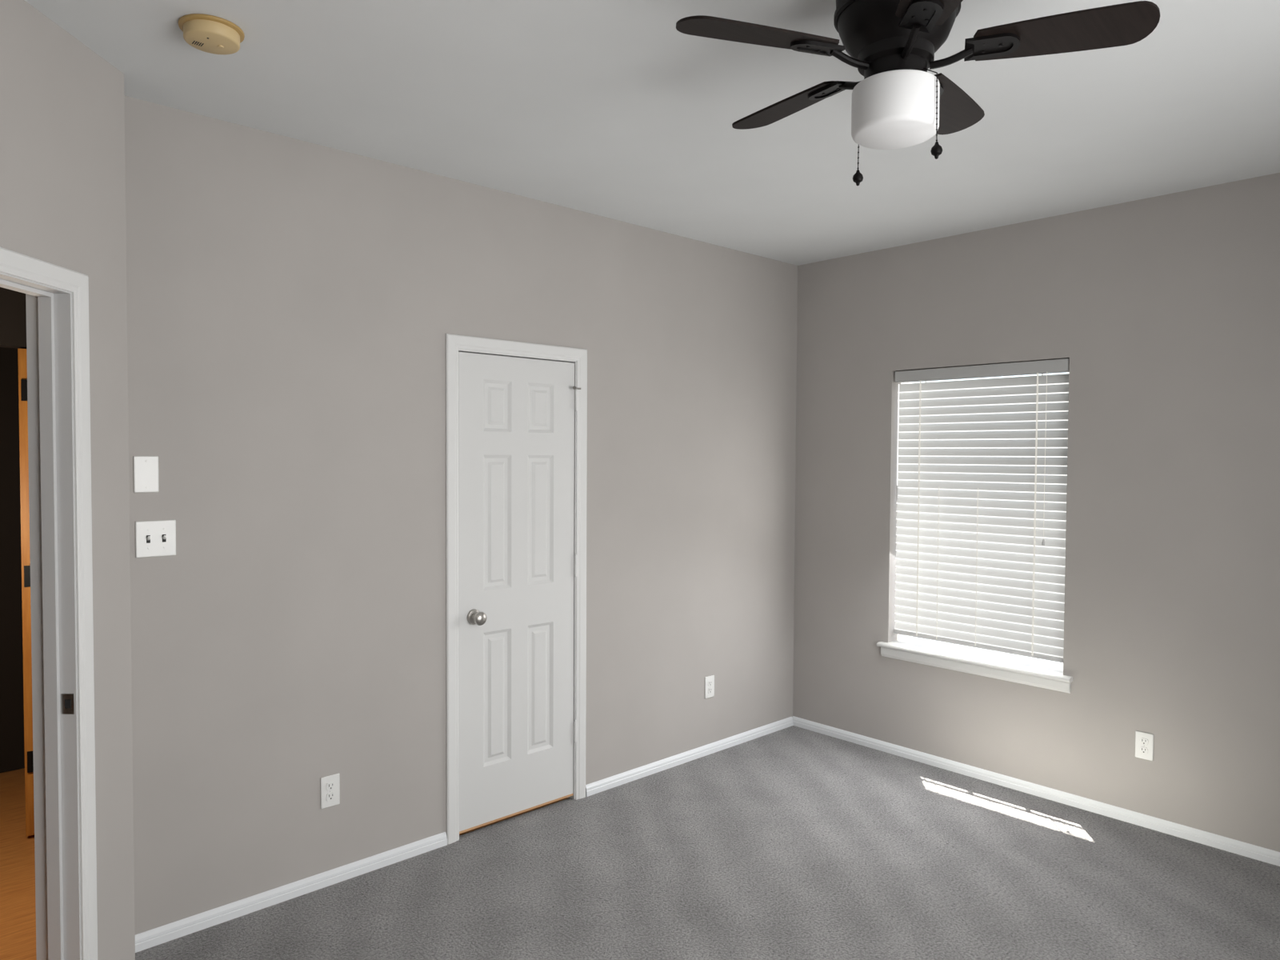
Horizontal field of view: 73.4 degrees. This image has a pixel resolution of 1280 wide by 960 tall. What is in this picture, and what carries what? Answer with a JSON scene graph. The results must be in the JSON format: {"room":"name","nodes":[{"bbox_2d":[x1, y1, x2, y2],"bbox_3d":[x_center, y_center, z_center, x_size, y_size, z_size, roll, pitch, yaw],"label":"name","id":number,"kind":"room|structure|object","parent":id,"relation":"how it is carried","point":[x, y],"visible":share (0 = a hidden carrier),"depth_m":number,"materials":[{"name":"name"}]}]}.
{"room":"empty bedroom","nodes":[
{"label":"empty bedroom","id":0,"kind":"room"},
{"bbox_2d":[0,287,26,772],"bbox_3d":[-3.103,0.140,3.088,3.280,2.743,0.100,-1,2,-43],"label":"wall","id":1,"kind":"structure","parent":0,"point":[13,322],"depth_m":3.50,"materials":[{"name":"black paint"}]},
{"bbox_2d":[17,348,34,835],"bbox_3d":[-2.705,0.463,3.909,0.270,2.030,0.759,-1,2,-43],"label":"hall door","id":2,"kind":"structure","parent":1,"relation":"in","point":[26,586],"depth_m":3.56,"materials":[{"name":"brown wood"}]},
{"bbox_2d":[0,0,135,959],"bbox_3d":[-1.597,0.213,1.094,0.120,2.753,3.000,0,2,0],"label":"wall","id":3,"kind":"structure","parent":0,"point":[62,185],"depth_m":2.44,"materials":[{"name":"paint"}]},
{"bbox_2d":[0,247,97,959],"bbox_3d":[-1.595,0.501,1.938,0.133,2.108,0.939,0,2,0],"label":"door frame","id":4,"kind":"structure","parent":3,"relation":"attached to","point":[58,356],"depth_m":2.34,"materials":[{"name":"paint"}]},
{"bbox_2d":[0,768,569,959],"bbox_3d":[-0.663,1.569,2.538,6.300,0.046,6.500,-1,2,-43],"label":"floor","id":5,"kind":"structure","parent":0,"point":[18,923],"depth_m":3.31,"materials":[{"name":"brown wood"}]},
{"bbox_2d":[124,95,797,934],"bbox_3d":[-0.414,0.134,3.962,3.830,2.753,0.120,-1,2,-43],"label":"wall","id":6,"kind":"structure","parent":0,"point":[297,310],"depth_m":3.29,"materials":[{"name":"paint"}]},
{"bbox_2d":[133,456,159,492],"bbox_3d":[-1.595,-0.018,2.772,0.072,0.118,0.008,-1,2,-43],"label":"switch plate","id":7,"kind":"object","parent":6,"relation":"attached to","point":[146,474],"visible":1,"depth_m":2.77,"materials":[{"name":"white plastic"}]},
{"bbox_2d":[135,520,175,557],"bbox_3d":[-1.572,0.191,2.791,0.118,0.118,0.021,-1,2,-43],"label":"double light switch","id":8,"kind":"object","parent":6,"relation":"attached to","point":[155,538],"visible":1,"depth_m":2.79,"materials":[{"name":"white plastic"}]},
{"bbox_2d":[135,832,447,952],"bbox_3d":[-1.233,1.495,3.157,1.175,0.052,0.014,-1,2,-43],"label":"baseboard","id":9,"kind":"structure","parent":6,"relation":"attached to","point":[154,937],"depth_m":3.09,"materials":[{"name":"paint"}]},
{"bbox_2d":[320,773,339,808],"bbox_3d":[-1.160,1.166,3.216,0.072,0.118,0.009,-1,2,-43],"label":"electrical outlet","id":10,"kind":"object","parent":6,"relation":"attached to","point":[330,791],"visible":1,"depth_m":3.21,"materials":[{"name":"white plastic"}]},
{"bbox_2d":[445,333,587,844],"bbox_3d":[-0.565,0.450,3.824,0.740,2.108,0.133,-1,2,-43],"label":"trim","id":11,"kind":"structure","parent":6,"relation":"attached to","point":[455,344],"depth_m":3.60,"materials":[{"name":"paint"}]},
{"bbox_2d":[458,352,580,833],"bbox_3d":[-0.536,0.474,3.808,0.634,2.020,0.175,-1,2,-43],"label":"closet door","id":12,"kind":"structure","parent":6,"relation":"in","point":[518,572],"depth_m":3.77,"materials":[{"name":"paint"}]},
{"bbox_2d":[585,716,793,796],"bbox_3d":[0.330,1.459,4.608,1.599,0.052,0.014,-1,2,-43],"label":"baseboard","id":13,"kind":"structure","parent":6,"relation":"attached to","point":[620,779],"depth_m":4.51,"materials":[{"name":"paint"}]},
{"bbox_2d":[704,675,714,698],"bbox_3d":[0.378,1.119,4.644,0.072,0.118,0.009,-1,2,-43],"label":"electrical outlet","id":14,"kind":"object","parent":6,"relation":"attached to","point":[709,686],"visible":1,"depth_m":4.64,"materials":[{"name":"white plastic"}]},
{"bbox_2d":[24,0,1279,265],"bbox_3d":[-0.648,-1.249,2.453,6.300,0.100,6.500,-1,2,-43],"label":"ceiling","id":15,"kind":"structure","parent":0,"point":[628,110],"depth_m":2.76,"materials":[{"name":"paint"}]},
{"bbox_2d":[177,13,244,54],"bbox_3d":[-1.135,-1.175,2.276,0.158,0.043,0.158,-1,2,-43],"label":"smoke detector","id":16,"kind":"object","parent":15,"relation":"attached to","point":[210,34],"visible":1,"depth_m":2.24,"materials":[{"name":"plastic"}]},
{"bbox_2d":[676,0,1159,185],"bbox_3d":[0.591,-0.946,2.023,1.018,0.467,1.012,-1,2,-43],"label":"ceiling fan","id":17,"kind":"object","parent":15,"relation":"hanging from","point":[902,97],"visible":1,"depth_m":1.91,"materials":[{"name":"brown metal"}]},
{"bbox_2d":[135,725,1279,959],"bbox_3d":[0.192,1.583,1.831,5.671,0.030,3.960,-1,2,-43],"label":"floor","id":18,"kind":"structure","parent":0,"point":[793,842],"depth_m":3.24,"materials":[{"name":"grey carpet"}]},
{"bbox_2d":[792,716,1279,866],"bbox_3d":[2.242,1.496,3.733,0.014,0.052,3.900,-1,2,-43],"label":"baseboard","id":19,"kind":"structure","parent":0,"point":[1223,843],"depth_m":4.02,"materials":[{"name":"paint"}]},
{"bbox_2d":[792,172,1279,851],"bbox_3d":[1.530,0.120,4.580,0.140,2.743,6.420,-1,2,-43],"label":"wall","id":20,"kind":"structure","parent":0,"point":[1156,320],"depth_m":3.86,"materials":[{"name":"paint"}]},
{"bbox_2d":[876,640,1072,693],"bbox_3d":[1.687,0.940,4.369,0.144,0.080,1.006,-1,2,-43],"label":"window sill","id":21,"kind":"structure","parent":20,"relation":"in","point":[1041,677],"depth_m":4.30,"materials":[{"name":"paint"}]},
{"bbox_2d":[897,372,1068,670],"bbox_3d":[1.755,0.169,4.405,0.040,1.500,0.916,-1,2,-43],"label":"window","id":22,"kind":"structure","parent":20,"relation":"in","point":[1018,658],"depth_m":4.40,"materials":[{"name":"plastic"}]},
{"bbox_2d":[892,358,1069,663],"bbox_3d":[1.698,0.137,4.347,0.085,1.426,0.898,-1,2,-43],"label":"window blinds","id":23,"kind":"object","parent":22,"relation":"attached to","point":[981,488],"visible":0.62,"depth_m":4.32,"materials":[{"name":"white plastic"}]},
{"bbox_2d":[1135,730,1153,760],"bbox_3d":[2.210,1.166,3.763,0.009,0.118,0.072,-1,2,-43],"label":"electrical outlet","id":24,"kind":"object","parent":20,"relation":"attached to","point":[1144,746],"visible":1,"depth_m":3.76,"materials":[{"name":"white plastic"}]}
]}

